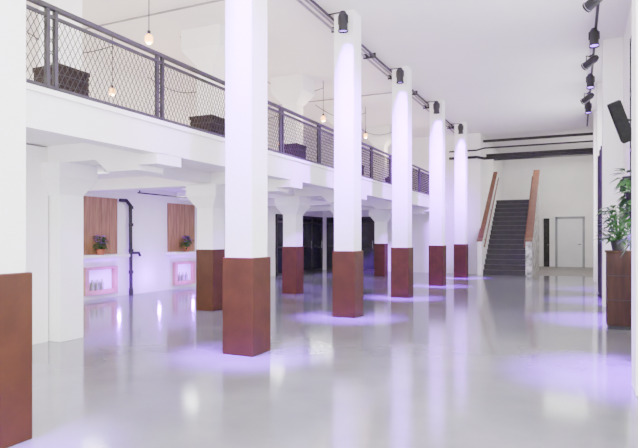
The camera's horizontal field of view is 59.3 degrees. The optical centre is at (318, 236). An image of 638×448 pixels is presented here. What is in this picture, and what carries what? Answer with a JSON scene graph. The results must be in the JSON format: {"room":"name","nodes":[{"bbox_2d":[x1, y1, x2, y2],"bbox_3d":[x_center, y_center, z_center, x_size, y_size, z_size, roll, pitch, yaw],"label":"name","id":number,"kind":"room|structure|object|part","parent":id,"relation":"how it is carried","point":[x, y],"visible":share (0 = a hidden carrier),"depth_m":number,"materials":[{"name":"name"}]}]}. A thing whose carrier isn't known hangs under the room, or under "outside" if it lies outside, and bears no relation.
{"room":"event hall","nodes":[
{"label":"event hall","id":0,"kind":"room"},
{"bbox_2d":[26,144,47,344],"bbox_3d":[-7.109,0.100,3.331,3.300,2.500,10.100,0,0,25],"label":"wall","id":1,"kind":"structure","parent":0,"point":[36,192],"depth_m":7.08,"materials":[{"name":"white paint"}]},
{"bbox_2d":[26,37,322,300],"bbox_3d":[-3.362,-1.225,15.643,0.200,5.150,16.400,0,0,25],"label":"wall","id":2,"kind":"structure","parent":0,"point":[152,269],"depth_m":13.54,"materials":[{"name":"white paint"}]},
{"bbox_2d":[83,196,116,254],"bbox_3d":[-4.832,-0.245,12.175,0.032,1.250,1.176,0,0,25],"label":"wall panel","id":3,"kind":"object","parent":2,"relation":"attached to","point":[99,213],"visible":0.7,"depth_m":12.23,"materials":[{"name":"brown wood"}]},
{"bbox_2d":[83,266,117,295],"bbox_3d":[-4.770,0.950,12.229,0.100,0.600,0.920,0,0,25],"label":"wall niche","id":4,"kind":"object","parent":2,"relation":"attached to","point":[104,279],"visible":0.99,"depth_m":12.23,"materials":[{"name":"pink paint"}]},
{"bbox_2d":[83,254,129,258],"bbox_3d":[-4.692,0.417,12.110,0.340,0.065,1.330,0,0,25],"label":"shelf","id":5,"kind":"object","parent":2,"relation":"attached to","point":[104,255],"depth_m":12.00,"materials":[{"name":"white paint"}]},
{"bbox_2d":[92,235,108,254],"bbox_3d":[-4.658,0.173,12.005,0.402,0.419,0.439,0,0,25],"label":"potted plant","id":6,"kind":"object","parent":5,"relation":"on","point":[100,250],"visible":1,"depth_m":12.00,"materials":[{"name":"green plant"}]},
{"bbox_2d":[119,198,140,294],"bbox_3d":[-4.371,0.234,13.024,0.108,2.231,0.651,0,0,28],"label":"drain pipe","id":7,"kind":"object","parent":2,"relation":"attached to","point":[131,250],"visible":1,"depth_m":12.98,"materials":[{"name":"black metal"}]},
{"bbox_2d":[165,251,195,254],"bbox_3d":[-3.491,0.417,14.717,0.340,0.065,1.250,0,0,25],"label":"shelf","id":8,"kind":"structure","parent":2,"relation":"attached to","point":[189,252],"depth_m":14.22,"materials":[{"name":"white paint"}]},
{"bbox_2d":[179,236,194,251],"bbox_3d":[-3.450,0.173,14.676,0.360,0.419,0.467,0,0,25],"label":"potted plant","id":9,"kind":"object","parent":8,"relation":"on","point":[187,242],"visible":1,"depth_m":14.67,"materials":[{"name":"green plant"}]},
{"bbox_2d":[167,203,194,251],"bbox_3d":[-3.631,-0.245,14.781,0.032,1.250,1.096,0,0,25],"label":"wall panel","id":10,"kind":"object","parent":2,"relation":"attached to","point":[180,217],"visible":0.84,"depth_m":14.69,"materials":[{"name":"brown wood"}]},
{"bbox_2d":[172,261,195,284],"bbox_3d":[-3.569,0.950,14.835,0.100,0.600,0.840,0,0,25],"label":"wall niche","id":11,"kind":"object","parent":2,"relation":"attached to","point":[184,272],"visible":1,"depth_m":14.83,"materials":[{"name":"pink paint"}]},
{"bbox_2d":[275,214,322,275],"bbox_3d":[-0.664,0.275,21.116,0.120,2.150,3.800,0,0,25],"label":"door","id":12,"kind":"structure","parent":2,"relation":"in","point":[312,226],"depth_m":21.74,"materials":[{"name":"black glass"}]},
{"bbox_2d":[36,0,391,106],"bbox_3d":[-1.607,-3.750,12.522,5.200,0.031,6.631,0,0,25],"label":"conduit","id":13,"kind":"object","parent":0,"point":[214,1],"depth_m":9.54,"materials":[{"name":"grey metal"}]},
{"bbox_2d":[26,83,447,213],"bbox_3d":[-2.950,-1.070,10.168,5.130,0.560,26.000,0,0,25],"label":"balcony","id":14,"kind":"object","parent":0,"point":[141,152],"visible":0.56,"depth_m":6.97,"materials":[{"name":"white paint"}]},
{"bbox_2d":[39,0,82,69],"bbox_3d":[-3.413,-2.565,7.408,0.850,2.470,0.660,0,0,25],"label":"support column","id":15,"kind":"structure","parent":14,"relation":"on","point":[74,7],"depth_m":7.30,"materials":[{"name":"paint"}]},
{"bbox_2d":[32,63,89,95],"bbox_3d":[-2.721,-1.545,5.922,0.400,0.430,0.400,0,0,25],"label":"column base","id":16,"kind":"object","parent":14,"relation":"on","point":[36,71],"visible":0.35,"depth_m":5.80,"materials":[{"name":"brown wood"}]},
{"bbox_2d":[97,169,111,173],"bbox_3d":[-4.071,-1.133,9.803,1.000,0.063,0.180,0,0,25],"label":"ceiling lamp","id":17,"kind":"object","parent":14,"relation":"attached to","point":[99,171],"visible":0.25,"depth_m":9.57,"materials":[{"name":"white"}]},
{"bbox_2d":[137,190,186,197],"bbox_3d":[-3.155,-1.027,12.748,0.030,0.265,2.715,0,0,25],"label":"cable conduit","id":18,"kind":"object","parent":14,"relation":"attached to","point":[139,192],"visible":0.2,"depth_m":12.11,"materials":[{"name":"black metal"}]},
{"bbox_2d":[181,24,224,117],"bbox_3d":[-2.019,-2.565,10.433,0.850,2.470,0.660,0,0,25],"label":"support column","id":19,"kind":"structure","parent":14,"relation":"on","point":[204,46],"depth_m":10.21,"materials":[{"name":"paint"}]},
{"bbox_2d":[189,114,224,135],"bbox_3d":[-1.633,-1.545,8.284,0.400,0.430,0.400,0,0,25],"label":"column base","id":20,"kind":"object","parent":14,"relation":"on","point":[191,123],"visible":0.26,"depth_m":8.12,"materials":[{"name":"black metal"}]},
{"bbox_2d":[26,0,445,194],"bbox_3d":[-0.493,-1.750,9.636,0.100,0.840,24.810,0,0,25],"label":"railing","id":21,"kind":"object","parent":14,"relation":"on","point":[48,7],"visible":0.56,"depth_m":6.62,"materials":[{"name":"metal"}]},
{"bbox_2d":[271,73,314,143],"bbox_3d":[-0.626,-2.565,13.457,0.850,2.470,0.660,0,0,25],"label":"support column","id":22,"kind":"structure","parent":14,"relation":"on","point":[294,91],"depth_m":13.24,"materials":[{"name":"paint"}]},
{"bbox_2d":[284,143,306,157],"bbox_3d":[-0.503,-1.545,10.736,0.400,0.430,0.400,0,0,25],"label":"column base","id":23,"kind":"object","parent":14,"relation":"on","point":[291,143],"visible":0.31,"depth_m":10.55,"materials":[{"name":"black metal"}]},
{"bbox_2d":[327,106,361,125],"bbox_3d":[0.768,-2.565,16.481,0.850,2.470,0.660,0,0,25],"label":"support column","id":24,"kind":"structure","parent":14,"relation":"on","point":[330,110],"depth_m":16.33,"materials":[{"name":"paint"}]},
{"bbox_2d":[366,125,391,180],"bbox_3d":[2.162,-2.565,19.506,0.850,2.470,0.660,0,0,25],"label":"support column","id":25,"kind":"structure","parent":14,"relation":"on","point":[381,142],"depth_m":19.27,"materials":[{"name":"paint"}]},
{"bbox_2d":[7,266,637,447],"bbox_3d":[0.820,1.450,12.174,10.700,0.200,32.800,0,0,25],"label":"floor","id":26,"kind":"structure","parent":0,"point":[473,361],"depth_m":5.54,"materials":[{"name":"grey concrete"}]},
{"bbox_2d":[0,0,31,447],"bbox_3d":[-2.188,-1.225,3.651,0.410,5.150,0.410,0,0,25],"label":"support column","id":27,"kind":"structure","parent":26,"relation":"on","point":[15,282],"depth_m":3.64,"materials":[{"name":"paint"}]},
{"bbox_2d":[41,161,96,341],"bbox_3d":[-3.413,0.200,7.408,0.660,2.300,0.620,0,0,25],"label":"support column","id":28,"kind":"structure","parent":26,"relation":"on","point":[66,183],"depth_m":7.24,"materials":[{"name":"paint"}]},
{"bbox_2d":[186,184,224,310],"bbox_3d":[-2.019,0.200,10.433,0.660,2.300,0.620,0,0,25],"label":"support column","id":29,"kind":"structure","parent":26,"relation":"on","point":[209,199],"depth_m":10.26,"materials":[{"name":"paint"}]},
{"bbox_2d":[223,0,270,356],"bbox_3d":[-0.845,-1.225,6.566,0.410,5.150,0.410,0,0,25],"label":"support column","id":30,"kind":"structure","parent":26,"relation":"on","point":[246,263],"depth_m":6.41,"materials":[{"name":"paint"}]},
{"bbox_2d":[275,196,310,293],"bbox_3d":[-0.626,0.200,13.457,0.660,2.300,0.620,0,0,25],"label":"support column","id":31,"kind":"structure","parent":26,"relation":"on","point":[292,208],"depth_m":13.29,"materials":[{"name":"paint"}]},
{"bbox_2d":[332,9,362,317],"bbox_3d":[0.496,-1.225,9.571,0.410,5.150,0.410,0,0,25],"label":"support column","id":32,"kind":"structure","parent":26,"relation":"on","point":[347,255],"depth_m":9.42,"materials":[{"name":"paint"}]},
{"bbox_2d":[369,209,391,275],"bbox_3d":[2.162,0.200,19.506,0.660,2.300,0.620,0,0,25],"label":"support column","id":33,"kind":"structure","parent":26,"relation":"on","point":[380,217],"depth_m":19.32,"materials":[{"name":"paint"}]},
{"bbox_2d":[391,66,412,297],"bbox_3d":[1.879,-1.225,12.644,0.410,5.150,0.410,0,0,25],"label":"support column","id":34,"kind":"structure","parent":26,"relation":"on","point":[401,249],"depth_m":12.49,"materials":[{"name":"paint"}]},
{"bbox_2d":[429,99,445,285],"bbox_3d":[3.313,-1.225,15.661,0.410,5.150,0.410,0,0,25],"label":"support column","id":35,"kind":"structure","parent":26,"relation":"on","point":[437,247],"depth_m":15.51,"materials":[{"name":"paint"}]},
{"bbox_2d":[454,122,467,277],"bbox_3d":[4.738,-1.225,18.682,0.410,5.150,0.410,0,0,25],"label":"support column","id":36,"kind":"structure","parent":26,"relation":"on","point":[460,140],"depth_m":18.52,"materials":[{"name":"paint"}]},
{"bbox_2d":[477,170,539,276],"bbox_3d":[7.938,-0.700,22.723,1.840,4.100,7.280,0,0,25],"label":"staircase","id":37,"kind":"structure","parent":26,"relation":"on","point":[508,236],"depth_m":20.97,"materials":[{"name":"grey concrete"}]},
{"bbox_3d":[7.329,-1.065,21.474,1.468,2.871,3.969,0,0,25],"label":"handrail","id":38,"kind":"part","parent":37,"relation":"part of","materials":[{"name":"brown wood"}]},
{"bbox_2d":[544,218,549,266],"bbox_3d":[10.383,0.250,25.543,0.240,2.200,0.108,0,0,25],"label":"tall cabinet","id":39,"kind":"object","parent":26,"relation":"on","point":[546,220],"visible":1,"depth_m":25.52,"materials":[{"name":"black metal"}]},
{"bbox_2d":[605,250,631,329],"bbox_3d":[4.466,0.775,8.347,0.355,1.150,0.430,0,0,25],"label":"base cabinet","id":40,"kind":"object","parent":26,"relation":"on","point":[618,269],"visible":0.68,"depth_m":8.17,"materials":[{"name":"brown wood"}]},
{"bbox_2d":[592,204,631,249],"bbox_3d":[4.383,-0.141,8.389,0.557,0.677,0.737,0,0,25],"label":"potted plant","id":41,"kind":"object","parent":40,"relation":"on","point":[614,241],"visible":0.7,"depth_m":8.29,"materials":[{"name":"green plant"}]},
{"bbox_2d":[609,168,631,256],"bbox_3d":[3.788,-0.358,6.870,0.369,1.185,2.150,0,0,25],"label":"potted plant","id":42,"kind":"object","parent":40,"relation":"on","point":[625,184],"visible":0.62,"depth_m":7.05,"materials":[{"name":"green plant"}]},
{"bbox_2d":[26,0,631,152],"bbox_3d":[0.820,-3.900,12.174,10.700,0.200,32.800,0,0,25],"label":"ceiling","id":43,"kind":"structure","parent":0,"point":[503,69],"depth_m":11.53,"materials":[{"name":"paint"}]},
{"bbox_2d":[26,31,115,95],"bbox_3d":[-4.618,-3.238,10.438,1.563,1.124,0.120,0,0,-14],"label":"pendant bulb","id":44,"kind":"object","parent":43,"relation":"hanging from","point":[110,89],"visible":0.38,"depth_m":10.59,"materials":[{"name":"white glass"}]},
{"bbox_2d":[145,0,152,43],"bbox_3d":[-3.150,-3.288,7.890,1.563,1.024,0.120,0,0,-14],"label":"pendant bulb","id":45,"kind":"object","parent":43,"relation":"hanging from","point":[148,37],"visible":1,"depth_m":8.04,"materials":[{"name":"white glass"}]},
{"bbox_2d":[267,81,325,121],"bbox_3d":[-0.597,-3.298,13.430,1.563,1.004,0.120,0,0,-14],"label":"pendant bulb","id":46,"kind":"object","parent":43,"relation":"hanging from","point":[323,118],"visible":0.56,"depth_m":13.59,"materials":[{"name":"white glass"}]},
{"bbox_2d":[316,105,367,137],"bbox_3d":[0.659,-3.338,16.155,1.563,0.924,0.120,0,0,-14],"label":"pendant bulb","id":47,"kind":"object","parent":43,"relation":"hanging from","point":[365,134],"visible":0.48,"depth_m":16.31,"materials":[{"name":"white glass"}]},
{"bbox_2d":[338,11,347,32],"bbox_3d":[0.398,-3.548,9.226,0.165,0.344,0.171,0,0,-8],"label":"spotlight","id":48,"kind":"object","parent":43,"relation":"hanging from","point":[343,16],"visible":1,"depth_m":9.16,"materials":[{"name":"black metal"}]},
{"bbox_2d":[296,0,458,132],"bbox_3d":[0.940,-3.750,11.073,0.520,0.100,20.900,0,0,25],"label":"conduit","id":49,"kind":"object","parent":43,"relation":"hanging from","point":[369,55],"depth_m":11.55,"materials":[{"name":"grey metal"}]},
{"bbox_2d":[396,67,403,83],"bbox_3d":[1.781,-3.548,12.299,0.165,0.344,0.171,0,0,-8],"label":"spotlight","id":50,"kind":"object","parent":43,"relation":"hanging from","point":[400,72],"visible":1,"depth_m":12.24,"materials":[{"name":"black metal"}]},
{"bbox_2d":[433,101,439,113],"bbox_3d":[3.215,-3.548,15.316,0.165,0.344,0.171,0,0,-8],"label":"spotlight","id":51,"kind":"object","parent":43,"relation":"hanging from","point":[436,105],"visible":1,"depth_m":15.25,"materials":[{"name":"black metal"}]},
{"bbox_2d":[458,123,463,133],"bbox_3d":[4.640,-3.548,18.336,0.165,0.344,0.171,0,0,-8],"label":"spotlight","id":52,"kind":"object","parent":43,"relation":"hanging from","point":[460,126],"visible":1,"depth_m":18.27,"materials":[{"name":"black metal"}]},
{"bbox_2d":[586,3,599,125],"bbox_3d":[5.295,-3.720,10.773,0.050,0.150,17.000,0,0,25],"label":"track","id":53,"kind":"object","parent":43,"relation":"attached to","point":[598,5],"visible":0.55,"depth_m":9.68,"materials":[{"name":"black metal"}]},
{"bbox_2d":[580,92,593,104],"bbox_3d":[6.740,-3.499,14.054,0.184,0.306,0.354,0,0,-28],"label":"spotlight","id":54,"kind":"object","parent":53,"relation":"hanging from","point":[589,96],"visible":1,"depth_m":14.02,"materials":[{"name":"black metal"}]},
{"bbox_2d":[584,101,591,113],"bbox_3d":[7.233,-3.482,15.051,0.182,0.345,0.195,0,0,25],"label":"spotlight","id":55,"kind":"object","parent":53,"relation":"hanging from","point":[588,106],"visible":0.83,"depth_m":15.01,"materials":[{"name":"black metal"}]},
{"bbox_2d":[581,54,598,70],"bbox_3d":[5.401,-3.499,11.148,0.184,0.306,0.354,0,0,-29],"label":"spotlight","id":56,"kind":"object","parent":53,"relation":"hanging from","point":[593,59],"visible":1,"depth_m":11.11,"materials":[{"name":"black metal"}]},
{"bbox_2d":[586,73,594,89],"bbox_3d":[6.061,-3.482,12.508,0.182,0.345,0.195,0,0,25],"label":"spotlight","id":57,"kind":"object","parent":53,"relation":"hanging from","point":[590,79],"visible":1,"depth_m":12.47,"materials":[{"name":"black metal"}]},
{"bbox_2d":[582,0,602,12],"bbox_3d":[4.063,-3.498,8.242,0.184,0.307,0.354,0,0,-31],"label":"spotlight","id":58,"kind":"object","parent":53,"relation":"hanging from","point":[589,5],"visible":1,"depth_m":8.27,"materials":[{"name":"black metal"}]},
{"bbox_2d":[588,28,599,48],"bbox_3d":[4.805,-3.482,9.783,0.182,0.345,0.195,0,0,25],"label":"spotlight","id":59,"kind":"object","parent":53,"relation":"hanging from","point":[594,34],"visible":1,"depth_m":9.75,"materials":[{"name":"black metal"}]},
{"bbox_2d":[323,133,480,273],"bbox_3d":[2.972,-1.225,21.863,6.500,5.150,0.200,0,0,25],"label":"wall","id":60,"kind":"structure","parent":0,"point":[420,145],"depth_m":20.91,"materials":[{"name":"white paint"}]},
{"bbox_2d":[327,217,374,270],"bbox_3d":[1.271,0.275,22.471,2.100,2.150,0.120,0,0,25],"label":"door","id":61,"kind":"structure","parent":60,"relation":"in","point":[367,223],"depth_m":22.24,"materials":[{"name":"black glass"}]},
{"bbox_2d":[481,134,501,223],"bbox_3d":[7.232,-1.225,23.533,0.160,5.150,6.400,0,0,25],"label":"wall","id":62,"kind":"structure","parent":0,"point":[488,167],"depth_m":22.03,"materials":[{"name":"white paint"}]},
{"bbox_2d":[502,155,592,266],"bbox_3d":[7.733,-1.225,26.936,10.500,5.150,0.200,0,0,25],"label":"wall","id":63,"kind":"structure","parent":0,"point":[565,183],"depth_m":25.46,"materials":[{"name":"white paint"}]},
{"bbox_2d":[555,216,584,266],"bbox_3d":[11.268,0.215,25.147,1.220,2.270,0.090,0,0,25],"label":"door","id":64,"kind":"structure","parent":63,"relation":"in","point":[569,231],"depth_m":25.15,"materials":[{"name":"paint"}]},
{"bbox_2d":[623,2,631,249],"bbox_3d":[5.546,-1.225,9.886,0.200,5.150,32.600,0,0,25],"label":"wall","id":65,"kind":"structure","parent":0,"point":[628,30],"depth_m":9.78,"materials":[{"name":"white paint"}]},
{"bbox_2d":[449,140,592,159],"bbox_3d":[7.061,-2.975,19.566,5.050,0.452,0.350,0,0,25],"label":"ceiling pipe","id":66,"kind":"object","parent":65,"relation":"attached to","point":[580,152],"visible":0.94,"depth_m":19.31,"materials":[{"name":"black metal"}]},
{"bbox_2d":[483,132,592,160],"bbox_3d":[8.619,-3.350,21.573,4.000,0.560,3.200,0,0,25],"label":"steel beam","id":67,"kind":"structure","parent":65,"relation":"attached to","point":[589,133],"depth_m":20.73,"materials":[{"name":"black metal"}]},
{"bbox_2d":[593,110,596,281],"bbox_3d":[8.498,-1.225,16.949,0.350,5.150,0.400,0,0,25],"label":"pilaster","id":68,"kind":"object","parent":65,"relation":"attached to","point":[594,112],"visible":0.44,"depth_m":16.83,"materials":[{"name":"white paint"}]},
{"bbox_2d":[597,82,601,291],"bbox_3d":[7.096,-1.225,13.907,0.350,5.150,0.400,0,0,25],"label":"pilaster","id":69,"kind":"object","parent":65,"relation":"attached to","point":[599,85],"visible":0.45,"depth_m":13.79,"materials":[{"name":"white paint"}]},
{"bbox_2d":[602,37,622,306],"bbox_3d":[5.703,-1.225,10.882,0.350,5.150,0.400,0,0,25],"label":"pilaster","id":70,"kind":"object","parent":65,"relation":"attached to","point":[612,49],"visible":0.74,"depth_m":10.73,"materials":[{"name":"white paint"}]},
{"bbox_2d":[607,100,631,143],"bbox_3d":[4.385,-1.670,8.115,0.491,0.648,0.256,0,0,-13],"label":"wall speaker","id":71,"kind":"object","parent":65,"relation":"attached to","point":[617,112],"visible":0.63,"depth_m":8.03,"materials":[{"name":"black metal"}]},
{"bbox_2d":[630,34,631,249],"bbox_3d":[4.073,-1.350,6.987,0.050,3.500,3.950,0,0,25],"label":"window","id":72,"kind":"structure","parent":65,"relation":"in","point":[631,34],"depth_m":8.72,"materials":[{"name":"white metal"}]},
{"bbox_2d":[632,0,637,396],"bbox_3d":[2.920,-1.225,4.843,0.350,5.150,0.400,0,0,25],"label":"pilaster","id":73,"kind":"object","parent":65,"relation":"attached to","point":[634,2],"visible":1,"depth_m":4.75,"materials":[{"name":"white paint"}]},
{"bbox_3d":[6.542,-1.350,12.345,0.050,3.500,2.550,0,0,25],"label":"window","id":74,"kind":"structure","parent":65,"relation":"in","visible":0},
{"bbox_2d":[598,146,601,298],"bbox_3d":[6.526,-0.335,12.732,0.302,3.330,2.190,0,0,25],"label":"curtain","id":75,"kind":"object","parent":74,"relation":"hanging from","point":[600,150],"visible":0.16,"depth_m":12.00,"materials":[{"name":"fabric"}]}
]}

